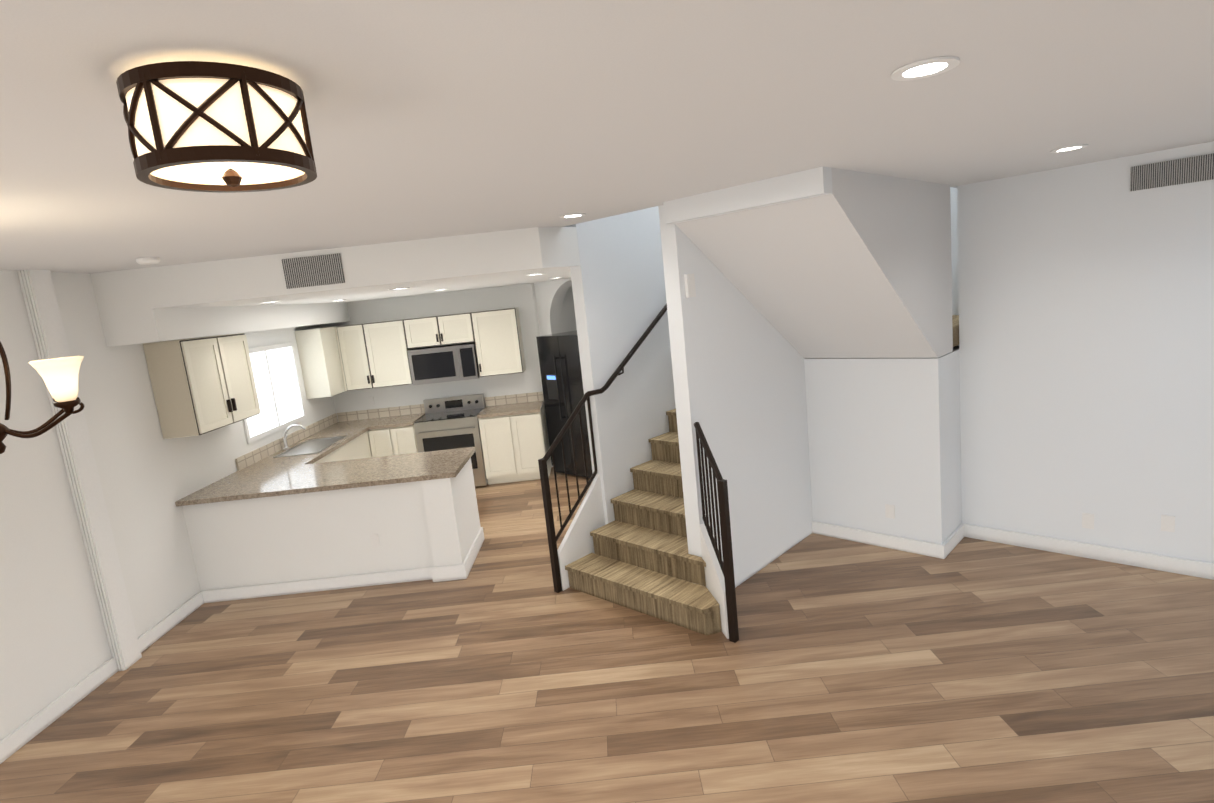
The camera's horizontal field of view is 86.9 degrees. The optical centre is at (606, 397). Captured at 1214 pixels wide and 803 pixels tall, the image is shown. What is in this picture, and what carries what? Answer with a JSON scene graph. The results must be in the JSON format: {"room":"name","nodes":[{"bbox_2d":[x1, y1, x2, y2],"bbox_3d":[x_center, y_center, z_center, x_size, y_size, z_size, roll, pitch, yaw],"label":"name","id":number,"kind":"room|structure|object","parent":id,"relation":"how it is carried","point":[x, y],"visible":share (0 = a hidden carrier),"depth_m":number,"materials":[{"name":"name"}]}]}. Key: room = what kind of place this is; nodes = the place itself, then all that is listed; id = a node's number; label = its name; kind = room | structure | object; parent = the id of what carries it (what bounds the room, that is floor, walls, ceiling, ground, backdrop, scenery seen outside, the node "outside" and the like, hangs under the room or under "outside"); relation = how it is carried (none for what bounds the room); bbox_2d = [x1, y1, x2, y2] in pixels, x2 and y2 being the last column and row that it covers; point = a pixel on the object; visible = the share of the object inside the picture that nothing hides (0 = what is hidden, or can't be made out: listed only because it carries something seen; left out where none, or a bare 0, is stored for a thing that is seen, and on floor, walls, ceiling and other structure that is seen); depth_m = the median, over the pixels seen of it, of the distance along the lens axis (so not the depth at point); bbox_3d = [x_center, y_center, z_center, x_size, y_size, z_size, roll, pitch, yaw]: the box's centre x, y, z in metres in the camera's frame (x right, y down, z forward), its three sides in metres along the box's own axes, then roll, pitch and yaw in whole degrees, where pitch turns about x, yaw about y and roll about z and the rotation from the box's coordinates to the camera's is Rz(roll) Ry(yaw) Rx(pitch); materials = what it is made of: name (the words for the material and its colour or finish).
{"room":"living room","nodes":[
{"label":"living room","id":0,"kind":"room"},
{"bbox_2d":[0,270,334,740],"bbox_3d":[-3.665,0.308,5.813,0.150,2.750,5.660,-6,9,0],"label":"wall","id":1,"kind":"structure","parent":0,"point":[54,644],"depth_m":4.36,"materials":[{"name":"white paint"}]},
{"bbox_2d":[17,269,141,670],"bbox_3d":[-3.526,0.537,4.318,0.075,2.750,0.168,-6,9,0],"label":"wall trim","id":2,"kind":"structure","parent":1,"relation":"attached to","point":[44,314],"depth_m":4.30,"materials":[{"name":"white paint"}]},
{"bbox_2d":[143,333,260,438],"bbox_3d":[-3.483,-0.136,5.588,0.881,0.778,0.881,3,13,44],"label":"upper cabinet","id":3,"kind":"object","parent":1,"relation":"attached to","point":[202,385],"depth_m":5.26,"materials":[{"name":"wood"}]},
{"bbox_2d":[242,342,306,443],"bbox_3d":[-3.623,-0.098,6.933,0.019,0.920,1.300,-6,9,0],"label":"kitchen window","id":4,"kind":"structure","parent":1,"relation":"in","point":[278,385],"depth_m":7.00,"materials":[{"name":"white glass"}]},
{"bbox_2d":[280,424,310,449],"bbox_3d":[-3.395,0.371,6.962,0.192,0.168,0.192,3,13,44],"label":"faucet","id":5,"kind":"object","parent":1,"relation":"attached to","point":[297,436],"depth_m":7.31,"materials":[{"name":"metal"}]},
{"bbox_2d":[295,326,354,398],"bbox_3d":[-3.511,-0.462,8.040,0.731,0.820,0.759,3,13,44],"label":"upper cabinet","id":6,"kind":"object","parent":1,"relation":"attached to","point":[325,362],"depth_m":7.72,"materials":[{"name":"wood"}]},
{"bbox_2d":[235,391,543,471],"bbox_3d":[-2.800,0.278,7.917,1.953,0.120,3.655,3,13,44],"label":"backsplash","id":7,"kind":"structure","parent":1,"relation":"attached to","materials":[{"name":"beige tile"}]},
{"bbox_2d":[99,302,349,346],"bbox_3d":[-3.510,-0.801,6.488,0.390,0.240,3.680,-6,9,0],"label":"ceiling soffit","id":8,"kind":"structure","parent":0,"point":[142,326],"depth_m":5.29,"materials":[{"name":"white paint"}]},
{"bbox_2d":[235,411,424,470],"bbox_3d":[-3.110,0.464,7.469,2.173,0.040,2.561,3,13,44],"label":"countertop","id":9,"kind":"structure","parent":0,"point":[367,426],"depth_m":7.62,"materials":[{"name":"beige stone"}]},
{"bbox_2d":[272,435,347,457],"bbox_3d":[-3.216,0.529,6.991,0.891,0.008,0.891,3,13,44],"label":"sink","id":10,"kind":"object","parent":9,"relation":"in","point":[327,444],"depth_m":6.96,"materials":[{"name":"metal"}]},
{"bbox_2d":[182,458,479,590],"bbox_3d":[-2.184,1.142,5.603,1.715,0.876,2.157,3,13,44],"label":"wall","id":11,"kind":"structure","parent":0,"point":[312,535],"depth_m":5.38,"materials":[{"name":"white paint"}]},
{"bbox_2d":[0,527,483,763],"bbox_3d":[-2.649,1.659,5.073,1.664,0.125,3.763,3,13,44],"label":"baseboard","id":12,"kind":"structure","parent":11,"relation":"attached to","point":[18,738],"depth_m":5.37,"materials":[{"name":"white wood"}]},
{"bbox_2d":[90,227,579,313],"bbox_3d":[-1.346,-1.293,6.465,4.797,0.290,3.713,-6,9,0],"label":"soffit","id":13,"kind":"structure","parent":0,"point":[462,262],"depth_m":4.64,"materials":[{"name":"white paint"}]},
{"bbox_2d":[282,253,344,288],"bbox_3d":[-2.117,-0.913,4.625,0.420,0.210,0.011,-6,9,0],"label":"ceiling vent","id":14,"kind":"object","parent":13,"relation":"in","point":[309,271],"visible":1,"depth_m":4.62,"materials":[{"name":"grey metal"}]},
{"bbox_2d":[175,435,518,505],"bbox_3d":[-2.393,0.679,5.690,2.264,0.040,2.265,3,13,44],"label":"countertop","id":15,"kind":"structure","parent":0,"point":[388,459],"depth_m":5.73,"materials":[{"name":"beige stone"}]},
{"bbox_2d":[320,283,552,466],"bbox_3d":[-2.166,-0.157,8.556,2.935,2.480,0.150,-6,9,0],"label":"wall","id":16,"kind":"structure","parent":0,"point":[522,297],"depth_m":8.37,"materials":[{"name":"white paint"}]},
{"bbox_2d":[368,397,374,404],"bbox_3d":[-3.113,0.043,8.469,0.070,0.110,0.008,-6,9,0],"label":"electrical outlet","id":17,"kind":"object","parent":16,"relation":"attached to","point":[371,400],"visible":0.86,"depth_m":8.46,"materials":[{"name":"white plastic"}]},
{"bbox_2d":[343,319,411,389],"bbox_3d":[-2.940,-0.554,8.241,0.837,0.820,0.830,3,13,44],"label":"upper cabinet","id":18,"kind":"object","parent":16,"relation":"attached to","point":[378,352],"depth_m":8.08,"materials":[{"name":"wood"}]},
{"bbox_2d":[403,312,474,350],"bbox_3d":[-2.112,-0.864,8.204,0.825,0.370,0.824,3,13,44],"label":"upper cabinet","id":19,"kind":"object","parent":16,"relation":"attached to","point":[421,332],"depth_m":8.04,"materials":[{"name":"wood"}]},
{"bbox_2d":[407,342,479,384],"bbox_3d":[-2.067,-0.441,8.232,0.830,0.440,0.397,-6,9,0],"label":"microwave","id":20,"kind":"object","parent":19,"relation":"attached to","point":[444,363],"visible":0.96,"depth_m":8.06,"materials":[{"name":"metal"}]},
{"bbox_2d":[471,307,525,376],"bbox_3d":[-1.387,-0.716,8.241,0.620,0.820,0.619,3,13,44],"label":"upper cabinet","id":21,"kind":"object","parent":16,"relation":"attached to","point":[498,336],"depth_m":8.09,"materials":[{"name":"wood"}]},
{"bbox_2d":[534,278,576,335],"bbox_3d":[0.491,-0.320,7.855,2.800,2.480,0.900,3,13,44],"label":"wall","id":22,"kind":"structure","parent":0,"point":[555,306],"depth_m":8.29,"materials":[{"name":"white paint"}]},
{"bbox_2d":[0,467,1213,802],"bbox_3d":[-2.367,1.879,4.181,14.300,0.080,13.200,3,13,44],"label":"floor","id":23,"kind":"structure","parent":0,"point":[966,669],"depth_m":3.62,"materials":[{"name":"brown wood"}]},
{"bbox_2d":[414,394,487,486],"bbox_3d":[-1.962,0.566,8.240,0.784,1.080,0.650,-6,9,0],"label":"range","id":24,"kind":"object","parent":23,"relation":"on","point":[445,423],"visible":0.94,"depth_m":7.96,"materials":[{"name":"metal"}]},
{"bbox_2d":[478,411,551,484],"bbox_3d":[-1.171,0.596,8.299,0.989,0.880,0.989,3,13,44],"label":"base cabinet","id":25,"kind":"object","parent":23,"relation":"on","point":[528,435],"depth_m":7.98,"materials":[{"name":"wood"}]},
{"bbox_2d":[477,399,544,422],"bbox_3d":[-1.217,0.146,8.215,1.004,0.040,1.004,3,13,44],"label":"countertop","id":26,"kind":"structure","parent":25,"relation":"on","point":[514,408],"depth_m":8.05,"materials":[{"name":"beige stone"}]},
{"bbox_2d":[536,330,592,477],"bbox_3d":[-0.140,0.030,8.173,0.920,1.760,1.057,3,13,44],"label":"fridge","id":27,"kind":"object","parent":23,"relation":"on","point":[561,373],"visible":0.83,"depth_m":7.87,"materials":[{"name":"black metal"}]},
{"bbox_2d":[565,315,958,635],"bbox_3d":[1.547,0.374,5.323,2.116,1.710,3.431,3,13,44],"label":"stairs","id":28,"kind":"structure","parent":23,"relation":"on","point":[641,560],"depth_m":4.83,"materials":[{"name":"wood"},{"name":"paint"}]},
{"bbox_2d":[538,303,666,592],"bbox_3d":[0.370,-0.059,5.574,0.162,2.721,2.492,3,13,44],"label":"stair railing","id":29,"kind":"object","parent":28,"relation":"on","point":[553,538],"visible":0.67,"depth_m":4.97,"materials":[{"name":"metal"}]},
{"bbox_2d":[0,0,1213,273],"bbox_3d":[-3.506,-1.028,4.535,11.950,0.250,13.200,3,13,44],"label":"ceiling","id":30,"kind":"structure","parent":0,"point":[436,118],"depth_m":1.85,"materials":[{"name":"paint"}]},
{"bbox_2d":[0,342,83,453],"bbox_3d":[-2.313,-0.219,2.300,0.670,0.881,0.658,3,13,44],"label":"chandelier","id":31,"kind":"object","parent":30,"relation":"hanging from","point":[59,376],"visible":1,"depth_m":2.35,"materials":[{"name":"white glass"}]},
{"bbox_2d":[136,257,160,264],"bbox_3d":[-2.923,-0.871,4.087,0.130,0.034,0.130,3,13,44],"label":"smoke detector","id":32,"kind":"object","parent":30,"relation":"attached to","point":[148,260],"visible":1,"depth_m":4.04,"materials":[{"name":"white plastic"}]},
{"bbox_2d":[116,61,316,192],"bbox_3d":[-0.809,-0.554,1.355,0.336,0.213,0.336,3,13,44],"label":"lamp","id":33,"kind":"object","parent":30,"relation":"attached to","point":[201,126],"visible":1,"depth_m":1.23,"materials":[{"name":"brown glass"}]},
{"bbox_2d":[560,213,585,217],"bbox_3d":[-0.222,-1.176,4.146,0.170,0.006,0.170,3,13,44],"label":"recessed light","id":34,"kind":"object","parent":30,"relation":"in","point":[575,215],"visible":1,"depth_m":4.13,"materials":[{"name":"white plastic"}]},
{"bbox_2d":[891,56,959,80],"bbox_3d":[0.872,-0.902,1.760,0.170,0.006,0.170,3,13,44],"label":"recessed light","id":35,"kind":"object","parent":30,"relation":"in","point":[926,68],"visible":1,"depth_m":1.75,"materials":[{"name":"white plastic"}]},
{"bbox_2d":[1050,144,1087,152],"bbox_3d":[2.509,-1.352,3.482,0.170,0.006,0.170,3,13,44],"label":"recessed light","id":36,"kind":"object","parent":30,"relation":"in","point":[1069,148],"visible":1,"depth_m":3.47,"materials":[{"name":"white plastic"}]},
{"bbox_2d":[565,206,675,524],"bbox_3d":[0.810,-1.441,6.026,0.120,5.200,3.100,3,13,44],"label":"wall","id":37,"kind":"structure","parent":0,"point":[618,286],"depth_m":5.30,"materials":[{"name":"paint"}]},
{"bbox_2d":[557,474,604,590],"bbox_3d":[-0.211,1.061,5.109,0.040,0.790,0.520,3,13,44],"label":"trim","id":38,"kind":"structure","parent":37,"relation":"attached to","point":[577,540],"depth_m":5.11,"materials":[{"name":"white wood"}]},
{"bbox_2d":[658,205,812,587],"bbox_3d":[1.061,-1.265,4.787,0.120,5.200,1.950,3,13,44],"label":"wall","id":39,"kind":"structure","parent":0,"point":[738,367],"depth_m":4.68,"materials":[{"name":"paint"}]},
{"bbox_2d":[684,274,695,297],"bbox_3d":[0.541,-0.730,4.178,0.024,0.150,0.080,3,13,44],"label":"light switch","id":40,"kind":"object","parent":39,"relation":"attached to","point":[689,282],"visible":1,"depth_m":4.16,"materials":[{"name":"white plastic"}]},
{"bbox_2d":[699,524,728,638],"bbox_3d":[0.730,1.193,4.225,0.070,0.620,0.411,-7,9,-9],"label":"trim","id":41,"kind":"structure","parent":39,"relation":"attached to","point":[715,580],"depth_m":4.19,"materials":[{"name":"white wood"}]},
{"bbox_2d":[694,422,738,642],"bbox_3d":[0.698,0.845,4.144,0.385,1.336,0.292,3,13,44],"label":"stair railing","id":42,"kind":"object","parent":41,"relation":"on","point":[726,566],"visible":1,"depth_m":4.01,"materials":[{"name":"metal"}]},
{"bbox_2d":[663,166,832,223],"bbox_3d":[0.747,-1.259,3.633,1.040,0.380,0.100,3,13,44],"label":"wall","id":43,"kind":"structure","parent":0,"point":[809,183],"depth_m":3.55,"materials":[{"name":"paint"}]},
{"bbox_2d":[675,168,952,357],"bbox_3d":[1.507,-0.913,4.433,1.040,1.470,1.940,3,13,44],"label":"staircase underside","id":44,"kind":"structure","parent":0,"point":[855,264],"depth_m":4.18,"materials":[{"name":"paint"}]},
{"bbox_2d":[804,346,961,543],"bbox_3d":[2.338,0.380,5.358,1.040,1.525,0.700,3,13,44],"label":"wall","id":45,"kind":"structure","parent":0,"point":[882,432],"depth_m":5.03,"materials":[{"name":"paint"}]},
{"bbox_2d":[812,521,947,558],"bbox_3d":[2.169,1.145,5.211,1.062,0.105,0.022,3,13,44],"label":"baseboard","id":46,"kind":"structure","parent":45,"relation":"attached to","point":[936,550],"depth_m":5.15,"materials":[{"name":"white wood"}]},
{"bbox_2d":[885,504,894,518],"bbox_3d":[2.243,0.901,5.082,0.070,0.110,0.007,3,13,44],"label":"outlet","id":47,"kind":"object","parent":45,"relation":"attached to","point":[889,511],"visible":1,"depth_m":5.08,"materials":[{"name":"white plastic"}]},
{"bbox_2d":[950,187,958,345],"bbox_3d":[1.544,-1.433,5.195,2.330,5.300,3.250,3,13,44],"label":"wall","id":48,"kind":"structure","parent":0,"point":[954,250],"depth_m":5.77,"materials":[{"name":"paint"}]},
{"bbox_2d":[946,523,967,553],"bbox_3d":[2.718,1.118,5.028,0.022,0.105,0.450,3,13,44],"label":"baseboard","id":49,"kind":"structure","parent":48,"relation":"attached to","point":[961,532],"depth_m":5.06,"materials":[{"name":"white wood"}]},
{"bbox_2d":[957,141,1213,562],"bbox_3d":[4.207,-1.075,3.482,4.140,4.600,0.200,3,13,44],"label":"wall","id":50,"kind":"structure","parent":0,"point":[1086,324],"depth_m":4.42,"materials":[{"name":"paint"}]},
{"bbox_2d":[1082,513,1093,528],"bbox_3d":[3.451,0.884,4.600,0.070,0.110,0.007,3,13,44],"label":"outlet","id":51,"kind":"object","parent":50,"relation":"attached to","point":[1087,519],"depth_m":4.60,"materials":[{"name":"white plastic"}]},
{"bbox_2d":[964,524,1213,579],"bbox_3d":[3.544,1.108,4.558,1.860,0.105,0.022,3,13,44],"label":"baseboard","id":52,"kind":"structure","parent":50,"relation":"attached to","point":[1189,567],"depth_m":4.58,"materials":[{"name":"white wood"}]},
{"bbox_2d":[1161,515,1174,531],"bbox_3d":[3.753,0.842,4.291,0.070,0.110,0.007,3,13,44],"label":"outlet","id":53,"kind":"object","parent":50,"relation":"attached to","point":[1167,523],"depth_m":4.29,"materials":[{"name":"white plastic"}]},
{"bbox_2d":[1130,153,1213,190],"bbox_3d":[3.505,-1.387,3.941,0.450,0.150,0.011,3,13,44],"label":"air vent","id":54,"kind":"object","parent":50,"relation":"in","point":[1178,171],"visible":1,"depth_m":3.95,"materials":[{"name":"grey metal"}]}
]}

